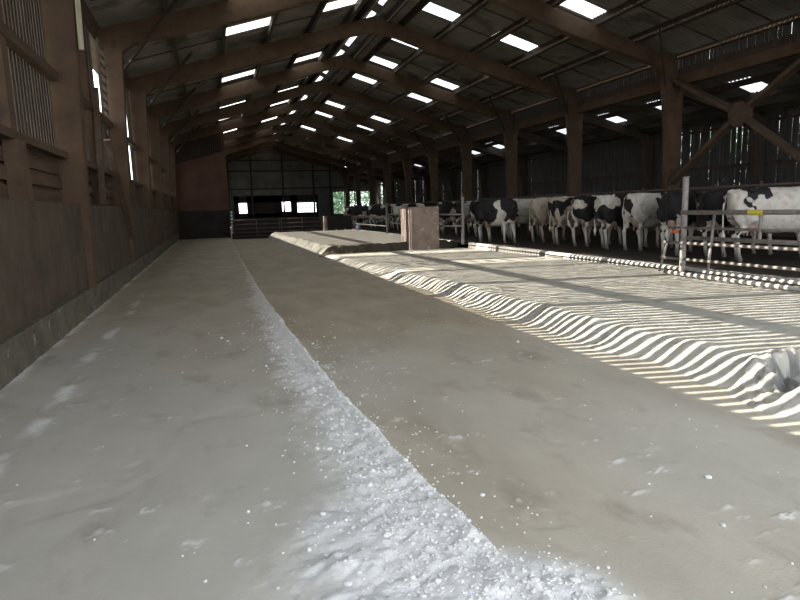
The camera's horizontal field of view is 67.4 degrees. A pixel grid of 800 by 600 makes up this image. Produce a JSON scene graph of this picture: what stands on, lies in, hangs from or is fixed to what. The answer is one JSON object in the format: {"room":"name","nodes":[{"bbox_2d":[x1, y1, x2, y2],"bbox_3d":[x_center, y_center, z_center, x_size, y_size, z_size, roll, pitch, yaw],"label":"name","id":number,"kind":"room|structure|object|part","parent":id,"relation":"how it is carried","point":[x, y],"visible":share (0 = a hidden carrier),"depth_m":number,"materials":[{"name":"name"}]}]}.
{"room":"farm building","nodes":[
{"label":"farm building","id":0,"kind":"room"},
{"bbox_2d":[0,0,178,389],"bbox_3d":[-11.543,-5.608,29.155,0.500,6.108,66.102,-4,9,-17],"label":"wall","id":1,"kind":"structure","parent":0,"point":[46,293],"depth_m":7.99,"materials":[{"name":"wood"}]},
{"bbox_3d":[-11.510,-5.716,29.087,0.140,1.300,65.980,-4,9,-17],"label":"cladding rail","id":2,"kind":"part","parent":1,"relation":"part of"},
{"bbox_3d":[-11.443,-3.731,29.396,0.315,1.320,65.940,-4,9,-17],"label":"concrete panel","id":3,"kind":"part","parent":1,"relation":"part of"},
{"bbox_2d":[92,87,105,204],"bbox_3d":[-5.883,-3.013,11.734,0.110,2.291,0.557,-4,9,-17],"label":"upright","id":4,"kind":"object","parent":1,"relation":"on","point":[95,90],"visible":1,"depth_m":11.71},
{"bbox_2d":[96,37,110,149],"bbox_3d":[-6.717,-4.611,13.626,0.070,2.453,1.000,-4,9,-17],"label":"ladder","id":5,"kind":"object","parent":1,"relation":"attached to","point":[98,46],"visible":0.85,"depth_m":13.53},
{"bbox_3d":[-6.610,-4.562,13.286,0.052,2.453,0.284,-4,9,-12],"label":"rail","id":6,"kind":"part","parent":5,"relation":"part of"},
{"bbox_3d":[-6.824,-4.660,13.966,0.052,2.453,0.284,-4,9,-12],"label":"rail","id":7,"kind":"part","parent":5,"relation":"part of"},
{"bbox_2d":[104,139,134,236],"bbox_3d":[-6.258,-2.421,13.448,0.131,2.082,2.034,-4,9,-15],"label":"prop","id":8,"kind":"object","parent":1,"relation":"attached to","point":[108,145],"visible":1,"depth_m":13.28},
{"bbox_2d":[175,133,230,239],"bbox_3d":[-11.795,-6.911,35.518,3.000,6.714,0.370,-4,9,-17],"label":"wall","id":9,"kind":"structure","parent":0,"point":[201,177],"depth_m":35.51,"materials":[{"name":"wood"}]},
{"bbox_2d":[175,133,222,163],"bbox_3d":[-11.841,-8.906,35.077,2.872,1.953,0.110,-4,9,-17],"label":"air vent","id":10,"kind":"object","parent":9,"relation":"in","point":[209,149],"depth_m":35.20,"materials":[{"name":"wood"}]},
{"bbox_2d":[226,146,381,226],"bbox_3d":[-11.776,-12.110,63.025,20.350,8.393,0.220,-4,9,-17],"label":"wall","id":11,"kind":"structure","parent":0,"point":[263,181],"depth_m":62.85,"materials":[{"name":"metal"}]},
{"bbox_2d":[298,202,315,211],"bbox_3d":[-9.893,-9.867,64.001,2.080,1.050,0.030,-4,9,-17],"label":"window","id":12,"kind":"structure","parent":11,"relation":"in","point":[299,207],"depth_m":63.95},
{"bbox_2d":[323,227,468,247],"bbox_3d":[-8.266,-7.324,59.839,260.000,0.001,280.000,-4,9,-17],"label":"ground","id":13,"kind":"structure","parent":0,"point":[459,245],"depth_m":24.52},
{"bbox_2d":[315,192,344,213],"bbox_3d":[-8.478,-12.527,73.751,4.258,6.069,4.304,-4,9,-17],"label":"tree","id":14,"kind":"object","parent":13,"relation":"on","point":[339,196],"visible":0.21,"depth_m":73.23,"materials":[{"name":"green plant"}]},
{"bbox_2d":[333,191,355,213],"bbox_3d":[-8.271,-14.884,84.112,5.562,7.547,5.499,-4,9,-17],"label":"tree","id":15,"kind":"object","parent":13,"relation":"on","point":[351,193],"visible":0.06,"depth_m":83.69,"materials":[{"name":"green plant"}]},
{"bbox_2d":[361,183,382,205],"bbox_3d":[-2.570,-13.442,76.600,5.841,6.655,5.693,-4,9,-17],"label":"tree","id":16,"kind":"object","parent":13,"relation":"on","point":[367,199],"visible":0.14,"depth_m":75.72,"materials":[{"name":"green plant"}]},
{"bbox_2d":[321,248,799,421],"bbox_3d":[2.204,-0.507,12.449,5.500,0.315,17.150,-4,9,-17],"label":"bed","id":17,"kind":"object","parent":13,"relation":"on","point":[742,339],"visible":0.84,"depth_m":7.72,"materials":[{"name":"sand"}]},
{"bbox_2d":[461,197,464,243],"bbox_3d":[2.177,-2.747,20.768,0.100,1.640,0.100,-4,9,-17],"label":"fence post","id":18,"kind":"object","parent":17,"relation":"on","point":[462,198],"visible":1,"depth_m":20.73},
{"bbox_2d":[658,214,799,274],"bbox_3d":[5.731,-0.767,9.061,0.382,1.086,4.720,-4,9,-17],"label":"fence","id":19,"kind":"object","parent":17,"relation":"on","point":[667,242],"visible":0.96,"depth_m":10.04,"materials":[{"name":"metal"}]},
{"bbox_3d":[5.624,-0.775,8.973,0.054,0.071,4.620,-5,9,-17],"label":"rail","id":20,"kind":"part","parent":19,"relation":"part of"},
{"bbox_3d":[5.638,-0.486,8.998,0.050,0.068,4.580,-5,9,-17],"label":"rail","id":21,"kind":"part","parent":19,"relation":"part of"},
{"bbox_2d":[663,270,799,291],"bbox_3d":[5.664,-0.122,8.196,0.090,0.072,5.750,-4,9,-17],"label":"pipe","id":22,"kind":"object","parent":17,"relation":"on","point":[724,279],"visible":1,"depth_m":9.37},
{"bbox_2d":[681,124,799,185],"bbox_3d":[14.052,-4.826,24.947,2.115,4.763,34.364,-4,9,-17],"label":"hedge","id":23,"kind":"object","parent":13,"relation":"on","point":[799,124],"visible":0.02,"depth_m":25.02,"materials":[{"name":"green plant"}]},
{"bbox_2d":[0,227,799,599],"bbox_3d":[-7.172,-3.444,33.598,11.100,0.109,71.300,-4,9,-17],"label":"floor","id":24,"kind":"structure","parent":0,"point":[150,497],"depth_m":3.75,"materials":[{"name":"concrete"}]},
{"bbox_2d":[230,210,233,238],"bbox_3d":[-9.658,-4.362,34.545,0.120,1.650,0.040,-4,9,-17],"label":"fence post","id":25,"kind":"object","parent":24,"relation":"on","point":[231,212],"visible":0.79,"depth_m":34.53,"materials":[{"name":"metal"}]},
{"bbox_2d":[232,218,279,237],"bbox_3d":[-8.230,-4.143,34.487,2.656,1.050,0.056,-4,9,-17],"label":"gate","id":26,"kind":"object","parent":24,"relation":"on","point":[256,228],"visible":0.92,"depth_m":34.43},
{"bbox_3d":[-8.244,-4.612,34.414,2.600,0.044,0.044,-4,9,-17],"label":"rail","id":27,"kind":"part","parent":26,"relation":"part of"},
{"bbox_3d":[-8.236,-4.365,34.452,2.600,0.044,0.044,-4,9,-17],"label":"rail","id":28,"kind":"part","parent":26,"relation":"part of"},
{"bbox_3d":[-8.223,-3.911,34.522,2.600,0.044,0.044,-4,9,-17],"label":"rail","id":29,"kind":"part","parent":26,"relation":"part of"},
{"bbox_3d":[-8.229,-4.128,34.489,2.600,0.044,0.044,-4,9,-17],"label":"rail","id":30,"kind":"part","parent":26,"relation":"part of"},
{"bbox_2d":[233,219,321,238],"bbox_3d":[-7.235,-4.203,35.596,5.250,1.030,0.120,-4,9,-17],"label":"barrier","id":31,"kind":"object","parent":24,"relation":"on","point":[311,222],"visible":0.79,"depth_m":35.40,"materials":[{"name":"metal"}]},
{"bbox_2d":[323,216,327,230],"bbox_3d":[-4.410,-4.367,35.551,0.240,1.200,0.240,-4,9,-17],"label":"fence post","id":32,"kind":"object","parent":24,"relation":"on","point":[324,217],"visible":0.66,"depth_m":35.44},
{"bbox_2d":[280,217,322,231],"bbox_3d":[-5.749,-4.334,35.240,2.456,1.050,0.056,-4,9,-17],"label":"gate","id":33,"kind":"object","parent":32,"relation":"attached to","point":[301,222],"visible":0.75,"depth_m":35.19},
{"bbox_3d":[-5.763,-4.803,35.168,2.400,0.044,0.044,-4,9,-17],"label":"rail","id":34,"kind":"part","parent":33,"relation":"part of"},
{"bbox_2d":[327,215,351,229],"bbox_3d":[-3.755,-4.545,36.642,1.650,1.180,0.120,-4,9,-17],"label":"barrier","id":35,"kind":"object","parent":24,"relation":"on","point":[333,222],"visible":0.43,"depth_m":36.58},
{"bbox_2d":[267,230,458,256],"bbox_3d":[-2.884,-2.792,27.788,5.820,0.430,15.410,-4,9,-17],"label":"bed","id":36,"kind":"object","parent":24,"relation":"on","point":[316,243],"visible":0.75,"depth_m":23.32,"materials":[{"name":"sand"}]},
{"bbox_2d":[385,203,387,232],"bbox_3d":[-0.647,-3.939,29.760,0.100,1.740,0.100,-4,9,-17],"label":"fence post","id":37,"kind":"object","parent":24,"relation":"on","point":[385,203],"visible":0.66,"depth_m":29.70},
{"bbox_2d":[352,216,385,226],"bbox_3d":[-2.134,-4.580,34.491,0.060,0.510,9.900,-4,9,-17],"label":"gate","id":38,"kind":"object","parent":37,"relation":"attached to","point":[352,216],"visible":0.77,"depth_m":32.95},
{"bbox_3d":[-2.127,-4.358,34.526,0.060,0.060,9.900,-4,9,-17],"label":"rail","id":39,"kind":"part","parent":38,"relation":"part of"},
{"bbox_3d":[-2.141,-4.802,34.457,0.060,0.060,9.900,-4,9,-17],"label":"rail","id":40,"kind":"part","parent":38,"relation":"part of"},
{"bbox_2d":[386,214,400,223],"bbox_3d":[0.244,-3.469,25.823,0.064,0.464,8.026,-4,9,-12],"label":"gate","id":41,"kind":"object","parent":37,"relation":"attached to","point":[386,214],"visible":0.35,"depth_m":28.04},
{"bbox_2d":[0,310,793,599],"bbox_3d":[-0.522,0.720,5.326,5.068,0.115,7.522,-4,9,-17],"label":"lime granules","id":42,"kind":"object","parent":24,"relation":"on","point":[533,578],"visible":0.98,"depth_m":2.78,"materials":[{"name":"stone"}]},
{"bbox_2d":[352,229,454,241],"bbox_3d":[-0.867,-3.383,31.465,0.254,0.334,19.100,-4,9,-17],"label":"trim","id":43,"kind":"structure","parent":24,"relation":"on","point":[352,229],"depth_m":30.00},
{"bbox_2d":[401,206,438,249],"bbox_3d":[0.705,-2.510,21.291,1.060,1.580,1.100,-4,9,-17],"label":"pier","id":44,"kind":"object","parent":24,"relation":"on","point":[419,225],"visible":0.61,"depth_m":20.79,"materials":[{"name":"concrete"}]},
{"bbox_2d":[439,213,461,226],"bbox_3d":[1.676,-2.812,21.156,1.273,0.464,0.064,5,11,38],"label":"gate","id":45,"kind":"object","parent":44,"relation":"attached to","point":[453,213],"visible":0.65,"depth_m":21.06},
{"bbox_3d":[1.670,-3.009,21.126,1.273,0.064,0.064,5,11,38],"label":"rail","id":46,"kind":"part","parent":45,"relation":"part of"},
{"bbox_3d":[1.682,-2.614,21.187,1.273,0.064,0.064,5,11,38],"label":"rail","id":47,"kind":"part","parent":45,"relation":"part of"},
{"bbox_2d":[469,242,799,285],"bbox_3d":[5.532,-0.438,11.152,0.254,0.334,20.500,-4,9,-17],"label":"trim","id":48,"kind":"structure","parent":24,"relation":"on","point":[784,280],"depth_m":12.86,"materials":[{"name":"concrete"}]},
{"bbox_2d":[84,0,799,182],"bbox_3d":[-1.670,-9.428,29.753,21.450,4.412,69.800,-4,9,-17],"label":"ceiling","id":49,"kind":"structure","parent":0,"point":[685,25],"depth_m":21.02,"materials":[{"name":"metal"}]},
{"bbox_2d":[222,70,254,81],"bbox_3d":[-6.734,-9.306,24.895,1.450,0.492,0.800,-4,9,-17],"label":"window","id":50,"kind":"structure","parent":49,"relation":"attached to","point":[251,71],"depth_m":24.89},
{"bbox_2d":[226,17,270,35],"bbox_3d":[-4.651,-8.347,18.281,1.450,0.492,0.800,-4,9,-17],"label":"window","id":51,"kind":"structure","parent":49,"relation":"attached to","point":[263,22],"depth_m":18.27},
{"bbox_2d":[295,52,320,62],"bbox_3d":[-4.039,-10.331,25.595,1.350,0.463,0.800,-4,9,-17],"label":"window","id":52,"kind":"structure","parent":49,"relation":"attached to","point":[316,54],"depth_m":25.61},
{"bbox_2d":[315,111,332,117],"bbox_3d":[-5.277,-12.618,40.644,1.350,0.463,0.800,-4,9,-17],"label":"window","id":53,"kind":"structure","parent":49,"relation":"attached to","point":[317,112],"depth_m":40.66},
{"bbox_2d":[323,50,344,73],"bbox_3d":[-3.205,-11.381,28.775,0.160,0.075,4.600,-4,9,-17],"label":"window","id":54,"kind":"structure","parent":49,"relation":"attached to","point":[341,52],"depth_m":27.19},
{"bbox_2d":[326,101,344,108],"bbox_3d":[-4.116,-12.084,36.959,1.350,0.464,0.800,-4,9,-17],"label":"window","id":55,"kind":"structure","parent":49,"relation":"attached to","point":[327,102],"depth_m":36.99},
{"bbox_2d":[323,0,356,11],"bbox_3d":[-1.956,-9.372,18.982,1.350,0.463,0.800,-4,9,-17],"label":"window","id":56,"kind":"structure","parent":49,"relation":"attached to","point":[340,3],"depth_m":19.05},
{"bbox_2d":[345,11,375,45],"bbox_3d":[-1.598,-10.641,23.673,0.160,0.075,4.600,-4,9,-17],"label":"window","id":57,"kind":"structure","parent":49,"relation":"attached to","point":[372,13],"depth_m":24.76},
{"bbox_2d":[353,74,376,83],"bbox_3d":[-1.884,-11.057,29.873,1.350,0.462,0.800,-4,9,-17],"label":"window","id":58,"kind":"structure","parent":49,"relation":"attached to","point":[357,76],"depth_m":29.89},
{"bbox_2d":[371,116,390,122],"bbox_3d":[-1.372,-11.477,37.912,1.450,0.492,0.800,-4,9,-17],"label":"window","id":59,"kind":"structure","parent":49,"relation":"attached to","point":[373,117],"depth_m":37.97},
{"bbox_2d":[379,0,386,5],"bbox_3d":[0.009,-9.902,18.571,0.160,0.075,4.600,-4,9,-17],"label":"window","id":60,"kind":"structure","parent":49,"relation":"attached to","point":[382,2],"depth_m":20.53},
{"bbox_2d":[370,56,397,68],"bbox_3d":[-0.843,-10.577,26.567,1.350,0.463,0.800,-4,9,-17],"label":"window","id":61,"kind":"structure","parent":49,"relation":"attached to","point":[374,58],"depth_m":26.60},
{"bbox_2d":[392,39,417,48],"bbox_3d":[0.169,-10.111,23.354,1.350,0.463,0.800,-4,9,-17],"label":"window","id":62,"kind":"structure","parent":49,"relation":"attached to","point":[392,39],"depth_m":23.67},
{"bbox_2d":[408,93,431,102],"bbox_3d":[0.860,-10.449,30.826,1.450,0.491,0.800,-4,9,-17],"label":"window","id":63,"kind":"structure","parent":49,"relation":"attached to","point":[412,95],"depth_m":30.88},
{"bbox_2d":[422,2,459,20],"bbox_3d":[1.241,-9.618,19.953,1.350,0.463,0.800,-4,9,-17],"label":"window","id":64,"kind":"structure","parent":49,"relation":"attached to","point":[432,8],"depth_m":19.95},
{"bbox_2d":[431,78,458,89],"bbox_3d":[1.901,-9.970,27.519,1.450,0.492,0.800,-4,9,-17],"label":"window","id":65,"kind":"structure","parent":49,"relation":"attached to","point":[436,81],"depth_m":27.57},
{"bbox_2d":[487,142,503,148],"bbox_3d":[5.561,-8.914,34.540,0.950,0.348,0.840,-4,9,-17],"label":"window","id":66,"kind":"structure","parent":49,"relation":"attached to","point":[498,145],"depth_m":34.64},
{"bbox_2d":[494,34,537,50],"bbox_3d":[3.985,-9.011,20.905,1.450,0.492,0.800,-4,9,-17],"label":"window","id":67,"kind":"structure","parent":49,"relation":"attached to","point":[510,39],"depth_m":20.91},
{"bbox_2d":[554,126,565,133],"bbox_3d":[7.599,-7.976,28.068,0.950,0.347,0.840,-4,9,-17],"label":"window","id":68,"kind":"structure","parent":49,"relation":"attached to","point":[563,131],"depth_m":28.31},
{"bbox_2d":[560,0,605,18],"bbox_3d":[5.130,-8.483,17.268,1.450,0.492,0.800,-4,9,-17],"label":"window","id":69,"kind":"structure","parent":49,"relation":"attached to","point":[582,7],"depth_m":17.35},
{"bbox_2d":[598,113,626,122],"bbox_3d":[8.686,-7.476,24.620,0.950,0.347,0.840,-4,9,-17],"label":"window","id":70,"kind":"structure","parent":49,"relation":"attached to","point":[616,119],"depth_m":24.65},
{"bbox_2d":[729,77,767,92],"bbox_3d":[10.694,-6.551,18.242,0.950,0.348,0.840,-4,9,-17],"label":"window","id":71,"kind":"structure","parent":49,"relation":"attached to","point":[758,86],"depth_m":18.35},
{"bbox_2d":[323,220,799,284],"bbox_3d":[3.138,-3.996,34.014,9.600,0.025,66.100,-4,9,-17],"label":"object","id":72,"kind":"structure","parent":0,"point":[783,258],"depth_m":16.86,"materials":[{"name":"metal"}]},
{"bbox_2d":[225,146,380,215],"bbox_3d":[-11.614,-11.911,62.145,20.220,8.057,1.674,-4,9,-17],"label":"frame","id":73,"kind":"object","parent":72,"relation":"on","point":[343,170],"visible":0.46,"depth_m":63.41,"materials":[{"name":"wood"}]},
{"bbox_3d":[-3.809,-11.119,65.456,3.520,5.019,0.220,-4,9,-17],"label":"lean frame","id":74,"kind":"part","parent":73,"relation":"part of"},
{"bbox_2d":[225,140,393,221],"bbox_3d":[-10.096,-11.212,57.327,20.220,8.057,1.674,-4,9,-17],"label":"frame","id":75,"kind":"object","parent":72,"relation":"on","point":[353,166],"visible":0.41,"depth_m":58.32,"materials":[{"name":"wood"}]},
{"bbox_3d":[-2.291,-10.420,60.638,3.520,5.019,0.220,-4,9,-17],"label":"lean frame","id":76,"kind":"part","parent":75,"relation":"part of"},
{"bbox_2d":[225,133,404,222],"bbox_3d":[-8.489,-10.472,52.225,20.220,8.057,1.674,-4,9,-17],"label":"frame","id":77,"kind":"object","parent":72,"relation":"on","point":[370,172],"visible":0.51,"depth_m":53.06,"materials":[{"name":"brown wood"}]},
{"bbox_3d":[-0.684,-9.680,55.536,3.520,5.019,0.220,-4,9,-17],"label":"lean frame","id":78,"kind":"part","parent":77,"relation":"part of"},
{"bbox_2d":[169,99,485,232],"bbox_3d":[-3.668,-8.253,36.919,20.220,8.057,1.674,-4,9,-17],"label":"frame","id":79,"kind":"object","parent":72,"relation":"on","point":[428,143],"visible":0.74,"depth_m":36.69,"materials":[{"name":"wood"}]},
{"bbox_3d":[4.138,-7.461,40.230,3.520,5.019,0.220,-4,9,-17],"label":"lean frame","id":80,"kind":"part","parent":79,"relation":"part of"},
{"bbox_2d":[224,124,430,223],"bbox_3d":[-6.882,-9.732,47.123,20.220,8.057,1.674,-4,9,-17],"label":"frame","id":81,"kind":"object","parent":72,"relation":"on","point":[383,157],"visible":0.64,"depth_m":48.07,"materials":[{"name":"wood"}]},
{"bbox_3d":[0.923,-8.941,50.434,3.520,5.019,0.220,-4,9,-17],"label":"lean frame","id":82,"kind":"part","parent":81,"relation":"part of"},
{"bbox_2d":[224,113,455,222],"bbox_3d":[-5.275,-8.992,42.021,20.220,8.057,1.674,-4,9,-17],"label":"frame","id":83,"kind":"object","parent":72,"relation":"on","point":[403,150],"visible":0.59,"depth_m":42.94,"materials":[{"name":"wood"}]},
{"bbox_3d":[2.530,-8.201,45.332,3.520,5.019,0.220,-4,9,-17],"label":"lean frame","id":84,"kind":"part","parent":83,"relation":"part of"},
{"bbox_2d":[160,80,525,236],"bbox_3d":[-2.061,-7.513,31.817,20.220,8.057,1.674,-4,9,-17],"label":"frame","id":85,"kind":"object","parent":72,"relation":"on","point":[460,131],"visible":0.72,"depth_m":31.41,"materials":[{"name":"wood"}]},
{"bbox_3d":[5.745,-6.721,35.128,3.520,5.019,0.220,-4,9,-17],"label":"lean frame","id":86,"kind":"part","parent":85,"relation":"part of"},
{"bbox_2d":[345,206,366,223],"bbox_3d":[-3.220,-6.785,48.277,2.455,1.541,0.723,-4,9,-17],"label":"cow","id":87,"kind":"object","parent":72,"relation":"on","point":[348,209],"visible":0.23,"depth_m":47.74},
{"bbox_2d":[147,54,567,241],"bbox_3d":[-0.454,-6.773,26.715,20.220,8.057,1.674,-4,9,-17],"label":"frame","id":88,"kind":"object","parent":72,"relation":"on","point":[155,113],"visible":0.74,"depth_m":26.00,"materials":[{"name":"wood"}]},
{"bbox_3d":[7.352,-5.981,30.026,3.520,5.019,0.220,-4,9,-17],"label":"lean frame","id":89,"kind":"part","parent":88,"relation":"part of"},
{"bbox_2d":[351,205,373,226],"bbox_3d":[-2.344,-6.307,44.916,2.815,1.572,0.723,0,9,13],"label":"cow","id":90,"kind":"object","parent":72,"relation":"on","point":[356,210],"visible":0.57,"depth_m":44.76},
{"bbox_2d":[368,205,391,228],"bbox_3d":[-1.156,-5.445,39.205,0.909,1.541,2.436,-10,12,-44],"label":"cow","id":91,"kind":"object","parent":72,"relation":"on","point":[373,210],"visible":0.57,"depth_m":39.16},
{"bbox_2d":[384,204,396,228],"bbox_3d":[0.374,-5.227,37.393,2.855,1.572,0.723,-5,9,-22],"label":"cow","id":92,"kind":"object","parent":72,"relation":"on","point":[390,207],"visible":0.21,"depth_m":36.81},
{"bbox_2d":[128,16,653,248],"bbox_3d":[1.154,-6.033,21.613,20.220,8.057,1.674,-4,9,-17],"label":"frame","id":93,"kind":"object","parent":72,"relation":"on","point":[139,87],"visible":0.85,"depth_m":20.96,"materials":[{"name":"wood"}]},
{"bbox_3d":[8.959,-5.242,24.924,3.520,5.019,0.220,-4,9,-17],"label":"lean frame","id":94,"kind":"part","parent":93,"relation":"part of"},
{"bbox_2d":[391,204,408,230],"bbox_3d":[0.875,-4.904,35.204,2.815,1.572,0.723,-4,9,-13],"label":"cow","id":95,"kind":"object","parent":72,"relation":"on","point":[396,208],"visible":0.41,"depth_m":34.71},
{"bbox_2d":[39,0,799,287],"bbox_3d":[4.368,-4.554,11.409,20.220,8.057,1.673,-4,9,-17],"label":"frame","id":96,"kind":"object","parent":72,"relation":"on","point":[58,17],"visible":0.56,"depth_m":9.26,"materials":[{"name":"wood"}]},
{"bbox_2d":[75,0,84,49],"bbox_3d":[-4.868,-4.799,9.011,0.115,1.981,0.035,-4,9,-17],"label":"wooden board","id":97,"kind":"object","parent":96,"relation":"attached to","point":[77,2],"visible":1,"depth_m":9.09,"materials":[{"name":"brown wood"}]},
{"bbox_2d":[408,203,446,223],"bbox_3d":[1.540,-4.644,33.494,2.455,1.541,0.723,-5,10,-23],"label":"cow","id":98,"kind":"object","parent":72,"relation":"on","point":[413,204],"visible":0.07,"depth_m":32.89},
{"bbox_2d":[94,0,766,261],"bbox_3d":[2.761,-5.294,16.511,20.220,8.057,1.673,-4,9,-17],"label":"frame","id":99,"kind":"object","parent":72,"relation":"on","point":[116,40],"visible":0.69,"depth_m":15.04,"materials":[{"name":"wood"}]},
{"bbox_3d":[10.566,-4.502,19.822,3.520,5.019,0.220,-4,9,-17],"label":"lean frame","id":100,"kind":"part","parent":99,"relation":"part of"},
{"bbox_2d":[668,58,799,184],"bbox_3d":[9.356,-4.935,16.520,0.270,3.241,5.057,-4,9,-17],"label":"brace","id":101,"kind":"object","parent":99,"relation":"attached to","point":[740,114],"visible":1,"depth_m":16.40,"materials":[{"name":"brown wood"}]},
{"bbox_3d":[8.963,-4.329,17.966,0.270,1.627,2.257,-4,9,-17],"label":"arm","id":102,"kind":"part","parent":101,"relation":"part of","materials":[{"name":"wood"}]},
{"bbox_3d":[8.911,-6.072,17.697,0.270,1.327,2.249,-4,9,-17],"label":"arm","id":103,"kind":"part","parent":101,"relation":"part of","materials":[{"name":"wood"}]},
{"bbox_3d":[9.797,-3.946,15.321,0.270,1.627,2.257,-4,9,-17],"label":"arm","id":104,"kind":"part","parent":101,"relation":"part of","materials":[{"name":"wood"}]},
{"bbox_3d":[9.745,-5.688,15.052,0.270,1.327,2.249,-4,9,-17],"label":"arm","id":105,"kind":"part","parent":101,"relation":"part of","materials":[{"name":"wood"}]},
{"bbox_2d":[416,203,458,231],"bbox_3d":[1.987,-4.387,31.742,2.458,1.542,0.723,-4,9,-17],"label":"cow","id":106,"kind":"object","parent":72,"relation":"on","point":[420,204],"visible":0.09,"depth_m":31.25},
{"bbox_2d":[433,202,460,232],"bbox_3d":[2.818,-4.203,30.288,2.855,1.572,0.723,-6,10,-25],"label":"cow","id":107,"kind":"object","parent":72,"relation":"on","point":[434,204],"visible":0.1,"depth_m":29.75},
{"bbox_2d":[436,202,469,234],"bbox_3d":[3.057,-3.950,28.606,2.815,1.572,0.723,-3,9,-11],"label":"cow","id":108,"kind":"object","parent":72,"relation":"on","point":[444,207],"visible":0.41,"depth_m":28.14},
{"bbox_2d":[452,201,499,235],"bbox_3d":[3.472,-3.704,27.034,2.455,1.541,0.723,-5,9,-21],"label":"cow","id":109,"kind":"object","parent":72,"relation":"on","point":[457,205],"visible":0.32,"depth_m":26.52},
{"bbox_2d":[469,200,520,236],"bbox_3d":[4.045,-3.491,25.543,2.458,1.542,0.723,-5,9,-19],"label":"cow","id":110,"kind":"object","parent":72,"relation":"on","point":[473,205],"visible":0.28,"depth_m":25.09},
{"bbox_2d":[476,198,518,243],"bbox_3d":[3.426,-2.734,20.761,0.909,1.541,2.436,-5,9,-20],"label":"cow","id":111,"kind":"object","parent":72,"relation":"on","point":[493,212],"visible":1,"depth_m":20.50},
{"bbox_2d":[475,198,526,238],"bbox_3d":[4.306,-3.312,24.232,2.855,1.572,0.723,-6,10,-27],"label":"cow","id":112,"kind":"object","parent":72,"relation":"on","point":[523,198],"visible":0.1,"depth_m":23.92},
{"bbox_2d":[502,199,541,239],"bbox_3d":[5.142,-3.145,22.989,2.815,1.572,0.723,-5,9,-20],"label":"cow","id":113,"kind":"object","parent":72,"relation":"on","point":[522,217],"visible":0.32,"depth_m":22.50},
{"bbox_2d":[529,197,587,241],"bbox_3d":[5.560,-2.825,20.935,2.455,1.541,0.723,-5,9,-20],"label":"cow","id":114,"kind":"object","parent":72,"relation":"on","point":[538,207],"visible":0.45,"depth_m":20.46},
{"bbox_2d":[343,181,799,249],"bbox_3d":[2.741,-5.012,35.065,0.070,1.720,58.000,-4,9,-17],"label":"barrier","id":115,"kind":"object","parent":72,"relation":"on","point":[761,184],"visible":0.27,"depth_m":20.17,"materials":[{"name":"metal"}]},
{"bbox_3d":[2.719,-5.763,34.949,0.064,0.064,58.000,-4,9,-17],"label":"rail","id":116,"kind":"part","parent":115,"relation":"part of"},
{"bbox_2d":[548,196,607,244],"bbox_3d":[5.854,-2.632,19.631,2.458,1.542,0.723,-5,9,-21],"label":"cow","id":117,"kind":"object","parent":72,"relation":"on","point":[558,207],"visible":0.41,"depth_m":19.11},
{"bbox_2d":[567,195,621,246],"bbox_3d":[6.411,-2.474,18.398,2.855,1.572,0.723,-5,9,-19],"label":"cow","id":118,"kind":"object","parent":72,"relation":"on","point":[582,211],"visible":0.44,"depth_m":17.90},
{"bbox_2d":[593,191,668,248],"bbox_3d":[6.840,-2.312,17.264,2.815,1.572,0.723,-4,9,-13],"label":"cow","id":119,"kind":"object","parent":72,"relation":"on","point":[607,207],"visible":0.48,"depth_m":16.84},
{"bbox_2d":[622,193,673,250],"bbox_3d":[7.010,-2.176,16.455,2.455,1.541,0.723,-6,10,-27],"label":"cow","id":120,"kind":"object","parent":72,"relation":"on","point":[639,209],"visible":0.62,"depth_m":15.92},
{"bbox_2d":[656,190,702,255],"bbox_3d":[7.138,-1.996,15.163,0.723,1.572,2.815,5,11,38],"label":"cow","id":121,"kind":"object","parent":72,"relation":"on","point":[670,207],"visible":0.8,"depth_m":14.28},
{"bbox_2d":[679,176,688,271],"bbox_3d":[5.264,-1.399,11.119,0.110,1.740,0.110,-4,9,-17],"label":"fence post","id":122,"kind":"object","parent":72,"relation":"on","point":[685,188],"visible":0.92,"depth_m":11.07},
{"bbox_2d":[667,209,799,245],"bbox_3d":[5.862,-1.111,9.158,0.091,0.546,4.920,-4,9,-17],"label":"gate","id":123,"kind":"object","parent":122,"relation":"attached to","point":[759,240],"visible":1,"depth_m":9.75,"materials":[{"name":"metal"}]},
{"bbox_3d":[5.863,-1.060,9.166,0.044,0.052,4.920,-4,9,-17],"label":"rail","id":124,"kind":"part","parent":123,"relation":"part of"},
{"bbox_3d":[5.907,-1.313,8.957,0.084,0.090,4.570,-4,9,-17],"label":"rail","id":125,"kind":"part","parent":123,"relation":"part of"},
{"bbox_3d":[5.946,-0.847,8.947,0.076,0.082,4.400,-4,9,-17],"label":"rail","id":126,"kind":"part","parent":123,"relation":"part of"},
{"bbox_2d":[696,185,795,256],"bbox_3d":[8.202,-1.828,13.866,2.855,1.572,0.723,-3,9,-11],"label":"cow","id":127,"kind":"object","parent":72,"relation":"on","point":[713,200],"visible":0.3,"depth_m":13.57},
{"bbox_2d":[721,186,799,261],"bbox_3d":[8.141,-1.603,12.425,2.815,1.572,0.723,-1,9,7],"label":"cow","id":128,"kind":"object","parent":72,"relation":"on","point":[750,198],"visible":0.81,"depth_m":12.20},
{"bbox_2d":[346,12,799,175],"bbox_3d":[4.021,-9.297,33.493,0.260,0.950,66.158,-4,9,-17],"label":"wall","id":129,"kind":"structure","parent":0,"point":[769,42],"depth_m":19.95,"materials":[{"name":"brown wood"}]},
{"bbox_2d":[380,106,799,236],"bbox_3d":[7.758,-6.254,35.106,0.220,4.384,66.168,-4,9,-17],"label":"wall","id":130,"kind":"structure","parent":0,"point":[607,166],"depth_m":26.24,"materials":[{"name":"wood"}]},
{"bbox_3d":[7.660,-6.765,35.037,0.070,0.120,66.100,-4,9,-17],"label":"cladding rail","id":131,"kind":"part","parent":130,"relation":"part of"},
{"bbox_3d":[7.619,-8.138,34.825,0.070,0.100,66.100,-4,9,-17],"label":"cladding rail","id":132,"kind":"part","parent":130,"relation":"part of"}
]}

